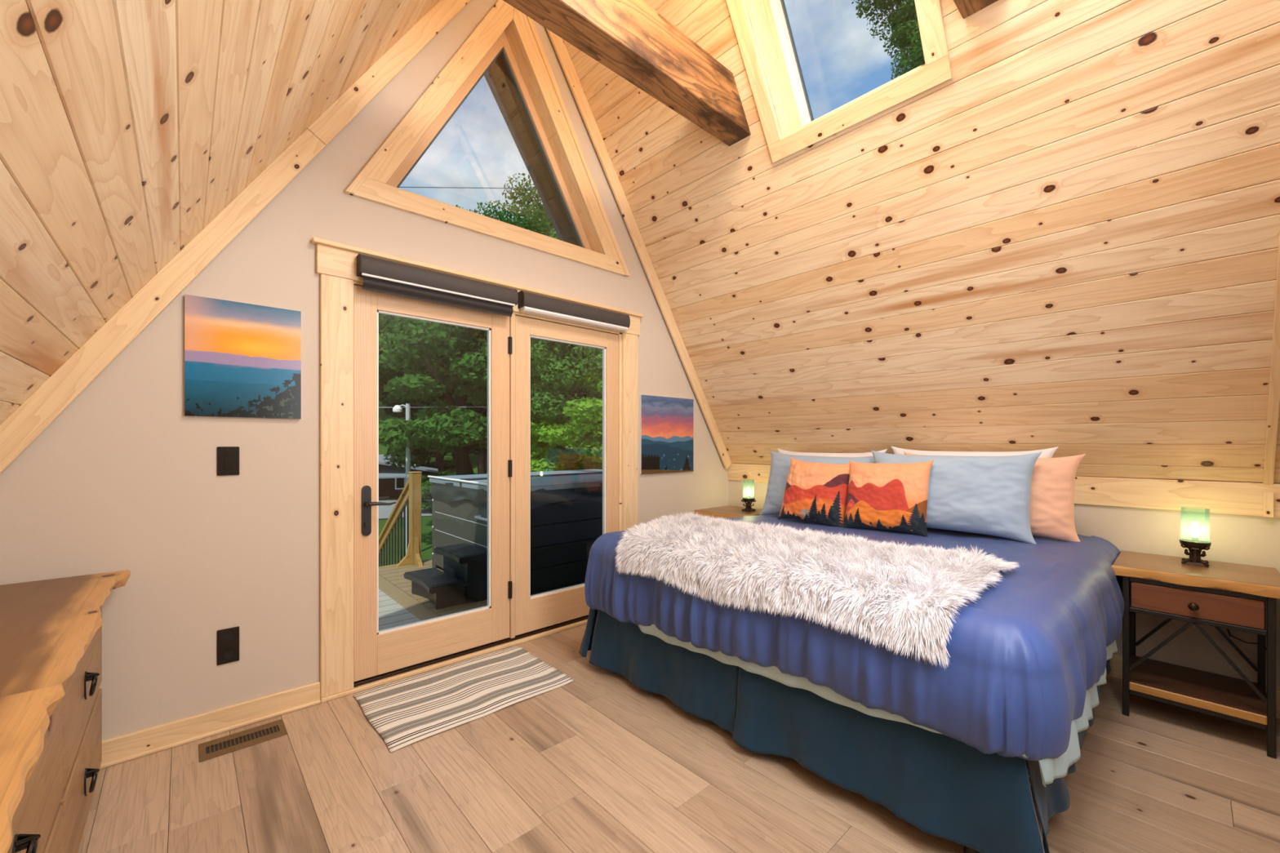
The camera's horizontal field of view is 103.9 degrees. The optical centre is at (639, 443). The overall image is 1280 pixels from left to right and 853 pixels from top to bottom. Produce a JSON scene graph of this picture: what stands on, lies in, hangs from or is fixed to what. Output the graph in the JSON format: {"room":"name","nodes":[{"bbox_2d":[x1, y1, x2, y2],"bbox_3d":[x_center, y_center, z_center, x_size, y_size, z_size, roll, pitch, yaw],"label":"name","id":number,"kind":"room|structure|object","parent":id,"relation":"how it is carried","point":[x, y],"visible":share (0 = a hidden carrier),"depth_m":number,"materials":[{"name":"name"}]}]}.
{"room":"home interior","nodes":[
{"label":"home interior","id":0,"kind":"room"},
{"bbox_2d":[0,0,439,424],"bbox_3d":[-0.709,-1.466,1.194,2.586,3.902,3.280,0,0,-42],"label":"ceiling","id":1,"kind":"structure","parent":0,"point":[127,126],"depth_m":1.24,"materials":[{"name":"brown wood"}]},
{"bbox_2d":[0,0,728,740],"bbox_3d":[-0.851,-1.006,3.182,4.570,4.622,0.150,0,0,-42],"label":"wall","id":2,"kind":"structure","parent":0,"point":[122,479],"depth_m":2.22,"materials":[{"name":"paint"}]},
{"bbox_2d":[99,681,320,769],"bbox_3d":[-1.976,1.206,2.034,1.159,0.098,0.032,0,0,-42],"label":"baseboard","id":3,"kind":"structure","parent":2,"relation":"attached to","point":[139,744],"depth_m":2.14,"materials":[{"name":"brown wood"}]},
{"bbox_2d":[217,626,239,665],"bbox_3d":[-1.809,0.891,2.201,0.076,0.152,0.010,0,0,-42],"label":"wall outlet","id":4,"kind":"object","parent":2,"relation":"attached to","point":[228,639],"visible":1,"depth_m":2.20,"materials":[{"name":"black plastic"}]},
{"bbox_2d":[222,633,234,641],"bbox_3d":[-1.808,0.852,2.199,0.038,0.034,0.004,0,0,-42],"label":"socket","id":5,"kind":"object","parent":4,"relation":"attached to","point":[226,637],"depth_m":2.20,"materials":[{"name":"black plastic"}]},
{"bbox_2d":[222,650,234,658],"bbox_3d":[-1.808,0.930,2.199,0.038,0.034,0.004,0,0,-42],"label":"socket","id":6,"kind":"object","parent":4,"relation":"attached to","point":[226,654],"depth_m":2.20,"materials":[{"name":"black plastic"}]},
{"bbox_2d":[217,446,239,475],"bbox_3d":[-1.808,0.079,2.199,0.076,0.126,0.014,0,0,-42],"label":"light switch","id":7,"kind":"object","parent":2,"relation":"attached to","point":[228,457],"visible":1,"depth_m":2.19,"materials":[{"name":"black plastic"}]},
{"bbox_2d":[0,0,471,474],"bbox_3d":[-1.566,-1.435,2.388,2.294,3.530,0.020,0,0,-42],"label":"trim","id":8,"kind":"structure","parent":2,"relation":"attached to","point":[20,429],"depth_m":2.11,"materials":[{"name":"brown wood"}]},
{"bbox_2d":[184,293,301,418],"bbox_3d":[-1.760,-0.368,2.237,0.407,0.509,0.015,0,0,-42],"label":"wall picture","id":9,"kind":"object","parent":2,"relation":"attached to","point":[243,360],"visible":1,"depth_m":2.22,"materials":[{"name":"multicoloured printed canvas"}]},
{"bbox_2d":[356,253,518,316],"bbox_3d":[-1.083,-0.855,2.780,0.858,0.172,0.080,0,0,-42],"label":"roller blind","id":10,"kind":"object","parent":2,"relation":"attached to","point":[379,275],"visible":1,"depth_m":2.71,"materials":[{"name":"fabric"}]},
{"bbox_2d":[311,236,643,702],"bbox_3d":[-0.818,0.136,3.161,2.140,2.238,0.206,0,0,-42],"label":"door","id":11,"kind":"structure","parent":2,"relation":"in","point":[356,656],"depth_m":2.78,"materials":[{"name":"brown wood"}]},
{"bbox_2d":[344,0,630,276],"bbox_3d":[-0.828,-2.072,3.180,1.874,1.643,0.184,0,0,-42],"label":"window","id":12,"kind":"structure","parent":2,"relation":"in","point":[508,39],"depth_m":3.16,"materials":[{"name":"brown wood"}]},
{"bbox_2d":[484,64,580,246],"bbox_3d":[-0.249,-1.453,4.285,2.656,4.013,0.650,0,0,-42],"label":"roof overhang","id":13,"kind":"object","parent":2,"relation":"attached to","point":[509,104],"visible":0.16,"depth_m":4.01,"materials":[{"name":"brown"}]},
{"bbox_2d":[517,290,630,332],"bbox_3d":[-0.417,-0.879,3.386,0.863,0.123,0.080,0,0,-42],"label":"roller blind","id":14,"kind":"object","parent":2,"relation":"attached to","point":[529,303],"visible":0.99,"depth_m":3.31,"materials":[{"name":"fabric"}]},
{"bbox_2d":[546,28,732,469],"bbox_3d":[0.009,-1.483,3.824,2.232,3.434,0.020,0,0,-42],"label":"trim","id":15,"kind":"structure","parent":2,"relation":"attached to","point":[558,44],"depth_m":3.77,"materials":[{"name":"brown wood"}]},
{"bbox_2d":[640,395,693,474],"bbox_3d":[0.227,-0.066,4.048,0.600,0.611,0.015,0,0,-42],"label":"wall picture","id":16,"kind":"object","parent":2,"relation":"attached to","point":[666,423],"visible":1,"depth_m":4.03,"materials":[{"name":"multicoloured fabric"}]},
{"bbox_2d":[78,623,1279,852],"bbox_3d":[0.251,1.335,1.974,4.770,0.160,3.440,0,0,-42],"label":"floor","id":17,"kind":"structure","parent":0,"point":[597,762],"depth_m":1.79,"materials":[{"name":"brown wood"}]},
{"bbox_2d":[0,569,130,852],"bbox_3d":[-1.536,0.874,1.081,0.510,0.763,1.908,0,0,-42],"label":"dresser","id":18,"kind":"object","parent":17,"relation":"on","point":[51,630],"visible":1,"depth_m":1.25,"materials":[{"name":"brown wood"}]},
{"bbox_2d":[198,719,287,762],"bbox_3d":[-1.677,1.253,2.118,0.285,0.004,0.154,0,0,-42],"label":"floor vent","id":19,"kind":"object","parent":17,"relation":"in","point":[218,747],"visible":1,"depth_m":2.11,"materials":[{"name":"brown"}]},
{"bbox_2d":[352,645,573,752],"bbox_3d":[-0.885,1.248,2.554,0.904,0.013,0.613,0,0,-42],"label":"rug","id":20,"kind":"object","parent":17,"relation":"on","point":[404,713],"visible":1,"depth_m":2.48,"materials":[{"name":"beige fabric"}]},
{"bbox_2d":[693,505,762,519],"bbox_3d":[0.798,0.911,4.197,0.496,0.688,0.510,0,0,-42],"label":"nightstand","id":21,"kind":"object","parent":17,"relation":"on","point":[727,512],"visible":0.16,"depth_m":4.14,"materials":[{"name":"brown wood"}]},
{"bbox_2d":[741,488,755,511],"bbox_3d":[0.905,0.435,4.173,0.100,0.261,0.100,0,0,-42],"label":"table lamp","id":22,"kind":"object","parent":21,"relation":"on","point":[748,508],"visible":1,"depth_m":4.16,"materials":[{"name":"brown metal"}]},
{"bbox_2d":[578,608,1111,852],"bbox_3d":[1.092,0.925,2.744,2.018,0.660,2.101,0,0,-42],"label":"bed","id":23,"kind":"object","parent":17,"relation":"on","point":[941,785],"visible":0.41,"depth_m":1.71,"materials":[{"name":"blue fabric"}]},
{"bbox_2d":[637,621,1122,786],"bbox_3d":[1.114,0.762,2.712,1.981,0.358,2.083,0,0,-42],"label":"sheet","id":24,"kind":"object","parent":23,"relation":"on","point":[1051,769],"visible":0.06,"depth_m":1.75,"materials":[{"name":"fabric"}]},
{"bbox_2d":[584,514,1124,760],"bbox_3d":[1.087,0.706,2.709,2.066,0.420,2.158,0,0,-42],"label":"comforter","id":25,"kind":"object","parent":24,"relation":"on","point":[1024,659],"visible":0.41,"depth_m":1.67,"materials":[{"name":"blue fabric"}]},
{"bbox_2d":[777,457,849,527],"bbox_3d":[1.163,0.325,3.318,0.224,0.452,0.481,0,0,-36],"label":"cushion","id":26,"kind":"object","parent":25,"relation":"on","point":[815,492],"visible":0.98,"depth_m":3.24,"materials":[{"name":"orange fabric"}]},
{"bbox_2d":[614,511,1019,668],"bbox_3d":[0.573,0.542,2.375,0.877,0.255,1.880,0,0,-42],"label":"fur throw","id":27,"kind":"object","parent":25,"relation":"on","point":[906,594],"visible":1,"depth_m":1.93,"materials":[{"name":"white fur"}]},
{"bbox_2d":[759,450,875,523],"bbox_3d":[1.252,0.314,3.556,0.238,0.519,0.875,0,0,-45],"label":"pillow","id":28,"kind":"object","parent":25,"relation":"on","point":[780,463],"visible":0.3,"depth_m":3.68,"materials":[{"name":"grey fabric"}]},
{"bbox_2d":[777,448,887,457],"bbox_3d":[1.366,0.297,3.694,0.195,0.516,0.862,0,0,-40],"label":"pillow","id":29,"kind":"object","parent":25,"relation":"on","point":[780,451],"visible":0.09,"depth_m":3.64,"materials":[{"name":"beige fabric"}]},
{"bbox_2d":[842,459,933,537],"bbox_3d":[1.459,0.315,2.969,0.226,0.444,0.498,0,0,-45],"label":"cushion","id":30,"kind":"object","parent":25,"relation":"on","point":[881,496],"visible":0.99,"depth_m":2.89,"materials":[{"name":"orange fabric"}]},
{"bbox_2d":[871,449,1042,543],"bbox_3d":[1.746,0.282,2.877,0.248,0.476,0.884,0,0,-40],"label":"pillow","id":31,"kind":"object","parent":25,"relation":"on","point":[990,495],"visible":0.67,"depth_m":2.68,"materials":[{"name":"fabric"}]},
{"bbox_2d":[890,445,1058,458],"bbox_3d":[1.968,0.267,3.038,0.192,0.496,0.881,0,0,-44],"label":"pillow","id":32,"kind":"object","parent":25,"relation":"on","point":[1046,453],"visible":0.1,"depth_m":2.97,"materials":[{"name":"beige fabric"}]},
{"bbox_2d":[902,451,1085,542],"bbox_3d":[1.959,0.287,2.861,0.206,0.465,0.882,0,0,-40],"label":"pillow","id":33,"kind":"object","parent":25,"relation":"on","point":[1051,512],"visible":0.28,"depth_m":2.58,"materials":[{"name":"fabric"}]},
{"bbox_2d":[1111,550,1279,758],"bbox_3d":[2.534,0.911,2.293,0.496,0.688,0.510,0,0,-42],"label":"nightstand","id":34,"kind":"object","parent":17,"relation":"on","point":[1224,595],"visible":1,"depth_m":2.19,"materials":[{"name":"black metal"},{"name":"wood"}]},
{"bbox_2d":[1179,522,1211,567],"bbox_3d":[2.599,0.435,2.344,0.100,0.261,0.100,0,0,-42],"label":"table lamp","id":35,"kind":"object","parent":34,"relation":"on","point":[1197,545],"visible":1,"depth_m":2.33,"materials":[{"name":"brown metal"}]},
{"bbox_2d":[1189,536,1200,542],"bbox_3d":[2.599,0.455,2.344,0.044,0.032,0.044,0,0,-42],"label":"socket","id":36,"kind":"object","parent":35,"relation":"attached to","point":[1193,539],"depth_m":2.34,"materials":[{"name":"metal"}]},
{"bbox_2d":[1128,655,1266,716],"bbox_3d":[2.536,1.113,2.295,0.422,0.033,0.432,0,0,-42],"label":"shelf","id":37,"kind":"object","parent":34,"relation":"attached to","point":[1199,691],"depth_m":2.24,"materials":[{"name":"brown wood"}]},
{"bbox_2d":[563,0,1279,484],"bbox_3d":[1.129,-1.493,2.869,2.551,3.848,3.280,0,0,-42],"label":"ceiling","id":38,"kind":"structure","parent":0,"point":[1068,239],"depth_m":2.49,"materials":[{"name":"brown wood"}]},
{"bbox_2d":[502,0,751,146],"bbox_3d":[-0.077,-1.929,2.359,1.812,0.275,0.160,0,0,-42],"label":"ceiling beam","id":39,"kind":"structure","parent":38,"relation":"attached to","point":[630,38],"depth_m":2.41,"materials":[{"name":"brown wood"}]},
{"bbox_2d":[725,0,952,163],"bbox_3d":[0.908,-2.277,2.411,1.025,1.306,0.915,0,0,-42],"label":"frame","id":40,"kind":"structure","parent":38,"relation":"attached to","point":[769,19],"depth_m":2.69,"materials":[{"name":"brown wood"}]},
{"bbox_2d":[953,0,998,18],"bbox_3d":[0.752,-1.929,1.450,1.812,0.275,0.160,0,0,-42],"label":"ceiling beam","id":41,"kind":"structure","parent":38,"relation":"attached to","point":[966,8],"depth_m":2.05,"materials":[{"name":"brown wood"}]},
{"bbox_2d":[728,480,1279,690],"bbox_3d":[1.930,0.780,3.464,0.120,1.149,3.480,0,0,-42],"label":"wall","id":42,"kind":"structure","parent":0,"point":[1253,540],"depth_m":2.50,"materials":[{"name":"paint"}]},
{"bbox_2d":[728,463,1279,517],"bbox_3d":[1.864,0.263,3.437,0.014,0.154,3.130,0,0,-42],"label":"trim","id":43,"kind":"structure","parent":42,"relation":"attached to","point":[1246,499],"depth_m":2.54,"materials":[{"name":"brown wood"}]},
{"bbox_2d":[1106,653,1279,719],"bbox_3d":[1.863,1.192,3.436,0.018,0.125,3.130,0,0,-42],"label":"baseboard","id":44,"kind":"structure","parent":42,"relation":"attached to","point":[1116,661],"depth_m":2.67,"materials":[{"name":"brown wood"}]},
{"bbox_2d":[1262,229,1279,517],"bbox_3d":[2.117,-1.413,1.598,2.179,3.506,0.030,0,0,-42],"label":"trim","id":45,"kind":"structure","parent":42,"relation":"attached to","point":[1273,404],"depth_m":2.15,"materials":[{"name":"brown wood"}]},
{"bbox_3d":[1.349,-1.006,0.769,4.570,4.622,0.120,0,0,-42],"label":"wall","id":46,"kind":"structure","parent":0,"visible":0},
{"bbox_2d":[1226,628,1266,649],"bbox_3d":[2.821,0.867,2.336,0.030,0.180,0.156,0,0,-35],"label":"power cord","id":47,"kind":"object","parent":46,"relation":"attached to","point":[1227,628],"visible":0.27,"depth_m":2.35,"materials":[{"name":"black plastic"}]},
{"label":"outside","id":48,"kind":"structure","parent":0,"visible":0},
{"bbox_2d":[378,559,584,631],"bbox_3d":[-1.771,1.445,4.319,6.000,0.280,2.750,0,0,-42],"label":"deck","id":49,"kind":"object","parent":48,"point":[397,606],"visible":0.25,"depth_m":4.10,"materials":[{"name":"beige wood"}]},
{"bbox_2d":[404,542,487,609],"bbox_3d":[-1.629,1.109,4.253,0.518,0.393,0.660,0,0,-42],"label":"steps","id":50,"kind":"structure","parent":49,"relation":"on","point":[463,580],"depth_m":4.12,"materials":[{"name":"plastic"}]},
{"bbox_2d":[427,469,602,593],"bbox_3d":[-0.877,0.818,5.370,2.262,0.974,1.675,0,0,-42],"label":"hot tub","id":51,"kind":"object","parent":49,"relation":"on","point":[566,505],"visible":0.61,"depth_m":4.55,"materials":[{"name":"grey"}]},
{"bbox_3d":[-3.881,2.480,6.151,1.050,2.250,2.780,0,0,-42],"label":"stairs","id":52,"kind":"structure","parent":49,"relation":"attached to","visible":0},
{"bbox_2d":[378,471,422,567],"bbox_3d":[-3.000,1.482,5.938,0.245,2.345,1.920,0,0,-42],"label":"stair railing","id":53,"kind":"object","parent":52,"relation":"attached to","point":[410,497],"visible":0.6,"depth_m":5.47,"materials":[{"name":"beige wood"}]},
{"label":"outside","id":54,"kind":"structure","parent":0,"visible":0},
{"bbox_2d":[378,400,487,566],"bbox_3d":[-30.036,-7.556,55.226,150.000,26.792,110.000,0,0,-42],"label":"ground","id":55,"kind":"structure","parent":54,"point":[426,521],"depth_m":24.83,"materials":[{"name":"green plant"}]},
{"bbox_2d":[378,326,392,391],"bbox_3d":[-24.984,-7.781,47.632,11.152,16.803,12.915,0,0,29],"label":"tree","id":56,"kind":"object","parent":55,"relation":"on","point":[383,327],"visible":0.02,"depth_m":44.34,"materials":[{"name":"green plant"}]},
{"bbox_2d":[392,403,410,554],"bbox_3d":[-9.048,1.480,19.023,0.647,5.949,0.334,0,0,-9],"label":"lamp pole","id":57,"kind":"object","parent":55,"relation":"on","point":[397,408],"visible":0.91,"depth_m":18.93,"materials":[{"name":"grey metal"}]},
{"bbox_2d":[378,406,487,408],"bbox_3d":[-10.857,-1.401,19.581,29.041,0.586,0.206,0,0,18],"label":"overhead wire","id":58,"kind":"object","parent":57,"relation":"attached to","point":[425,406],"visible":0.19,"depth_m":18.65,"materials":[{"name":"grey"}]},
{"bbox_2d":[378,314,426,384],"bbox_3d":[-21.506,-7.052,48.042,12.695,16.855,12.299,0,0,-6],"label":"tree","id":59,"kind":"object","parent":55,"relation":"on","point":[380,316],"visible":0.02,"depth_m":43.17,"materials":[{"name":"green plant"}]},
{"bbox_2d":[378,499,431,519],"bbox_3d":[-11.634,2.156,34.663,14.616,4.422,9.245,0,0,-30],"label":"road","id":60,"kind":"structure","parent":55,"relation":"on","point":[384,511],"depth_m":31.00,"materials":[{"name":"grey asphalt"}]},
{"bbox_2d":[378,454,438,500],"bbox_3d":[-20.732,2.485,37.754,11.600,3.740,6.500,0,0,-28],"label":"cabin","id":61,"kind":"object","parent":55,"relation":"on","point":[392,480],"visible":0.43,"depth_m":36.57,"materials":[{"name":"brown"}]},
{"bbox_2d":[378,326,454,471],"bbox_3d":[-17.454,-5.533,44.674,12.876,17.272,11.785,0,0,-6],"label":"tree","id":62,"kind":"object","parent":55,"relation":"on","point":[382,334],"visible":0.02,"depth_m":41.39,"materials":[{"name":"green plant"}]},
{"bbox_2d":[378,313,487,475],"bbox_3d":[-6.708,-1.187,20.095,8.604,10.553,8.241,0,0,25],"label":"tree","id":63,"kind":"object","parent":55,"relation":"on","point":[454,365],"visible":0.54,"depth_m":17.89,"materials":[{"name":"green plant"}]},
{"bbox_2d":[378,354,487,474],"bbox_3d":[-12.458,-0.896,30.993,8.594,11.179,8.325,0,0,-37],"label":"tree","id":64,"kind":"object","parent":55,"relation":"on","point":[387,374],"visible":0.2,"depth_m":29.81,"materials":[{"name":"green plant"}]},
{"bbox_2d":[421,469,455,509],"bbox_3d":[-11.774,2.870,31.061,5.150,2.490,4.714,0,0,-20],"label":"shrub","id":65,"kind":"object","parent":55,"relation":"on","point":[424,478],"visible":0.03,"depth_m":30.65,"materials":[{"name":"green plant"}]},
{"bbox_2d":[417,452,473,467],"bbox_3d":[-18.149,1.058,43.840,6.735,2.645,6.165,0,0,37],"label":"shrub","id":66,"kind":"object","parent":55,"relation":"on","point":[433,462],"visible":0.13,"depth_m":43.69,"materials":[{"name":"green plant"}]},
{"bbox_2d":[411,392,487,474],"bbox_3d":[-9.770,-1.591,31.460,7.549,11.145,8.742,0,0,6],"label":"tree","id":67,"kind":"object","parent":55,"relation":"on","point":[481,464],"visible":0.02,"depth_m":30.57,"materials":[{"name":"green plant"}]},
{"bbox_2d":[421,471,477,509],"bbox_3d":[-9.239,2.659,26.174,4.352,2.334,4.754,0,0,13],"label":"shrub","id":68,"kind":"object","parent":55,"relation":"on","point":[427,488],"visible":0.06,"depth_m":25.06,"materials":[{"name":"green plant"}]},
{"bbox_2d":[431,321,487,473],"bbox_3d":[-13.789,-5.449,43.448,12.695,16.855,12.299,0,0,25],"label":"tree","id":69,"kind":"object","parent":55,"relation":"on","point":[486,464],"visible":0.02,"depth_m":43.48,"materials":[{"name":"green plant"}]},
{"bbox_2d":[434,200,517,346],"bbox_3d":[-6.154,-4.849,20.913,6.274,9.969,5.225,0,0,-38],"label":"tree","id":70,"kind":"object","parent":55,"relation":"on","point":[495,202],"visible":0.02,"depth_m":19.99,"materials":[{"name":"green plant"}]},
{"bbox_2d":[477,173,558,422],"bbox_3d":[-2.952,-3.811,14.945,4.354,8.228,5.229,0,0,-14],"label":"tree","id":71,"kind":"object","parent":55,"relation":"on","point":[540,216],"visible":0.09,"depth_m":13.88,"materials":[{"name":"green plant"}]},
{"bbox_2d":[480,330,559,425],"bbox_3d":[-2.686,-2.286,18.746,6.165,8.544,6.735,0,0,13],"label":"tree","id":72,"kind":"object","parent":55,"relation":"on","point":[482,375],"visible":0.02,"depth_m":17.03,"materials":[{"name":"green plant"}]},
{"bbox_2d":[480,228,602,450],"bbox_3d":[-1.618,-1.753,12.877,5.438,7.068,4.528,0,0,19],"label":"tree","id":73,"kind":"object","parent":55,"relation":"on","point":[567,358],"visible":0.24,"depth_m":11.54,"materials":[{"name":"green plant"}]},
{"bbox_2d":[530,370,560,440],"bbox_3d":[-1.493,-0.843,15.391,3.902,3.788,4.114,0,0,23],"label":"shrub","id":74,"kind":"object","parent":55,"relation":"on","point":[544,418],"visible":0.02,"depth_m":14.20,"materials":[{"name":"green plant"}]},
{"bbox_2d":[530,438,561,451],"bbox_3d":[-2.906,0.898,15.082,3.192,2.210,3.366,0,0,-42],"label":"shrub","id":75,"kind":"object","parent":55,"relation":"on","point":[531,439],"visible":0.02,"depth_m":14.26,"materials":[{"name":"green plant"}]},
{"bbox_2d":[530,337,599,400],"bbox_3d":[-0.911,-2.417,14.989,5.983,7.633,5.675,0,0,-10],"label":"tree","id":76,"kind":"object","parent":55,"relation":"on","point":[532,340],"visible":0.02,"depth_m":12.90,"materials":[{"name":"green plant"}]},
{"bbox_2d":[530,413,600,471],"bbox_3d":[-1.871,0.426,12.994,3.366,2.605,3.192,0,0,-10],"label":"shrub","id":77,"kind":"object","parent":55,"relation":"on","point":[548,458],"visible":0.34,"depth_m":12.19,"materials":[{"name":"green plant"}]},
{"bbox_2d":[534,370,602,469],"bbox_3d":[-0.592,-0.318,11.605,3.370,3.315,3.553,0,0,-34],"label":"tree","id":78,"kind":"object","parent":55,"relation":"on","point":[585,439],"visible":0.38,"depth_m":10.54,"materials":[{"name":"green plant"}]},
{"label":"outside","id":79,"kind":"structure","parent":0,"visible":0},
{"bbox_2d":[399,186,535,188],"bbox_3d":[-4.439,-7.136,14.000,7.341,0.098,0.022,0,0,0],"label":"overhead wire","id":80,"kind":"object","parent":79,"point":[399,187],"visible":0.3,"depth_m":13.99,"materials":[{"name":"grey"}]},
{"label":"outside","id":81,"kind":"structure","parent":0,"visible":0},
{"bbox_2d":[851,0,924,79],"bbox_3d":[5.889,-3.398,8.333,4.390,13.891,3.340,0,0,32],"label":"tree","id":82,"kind":"object","parent":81,"point":[903,20],"visible":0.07,"depth_m":8.77,"materials":[{"name":"green plant"}]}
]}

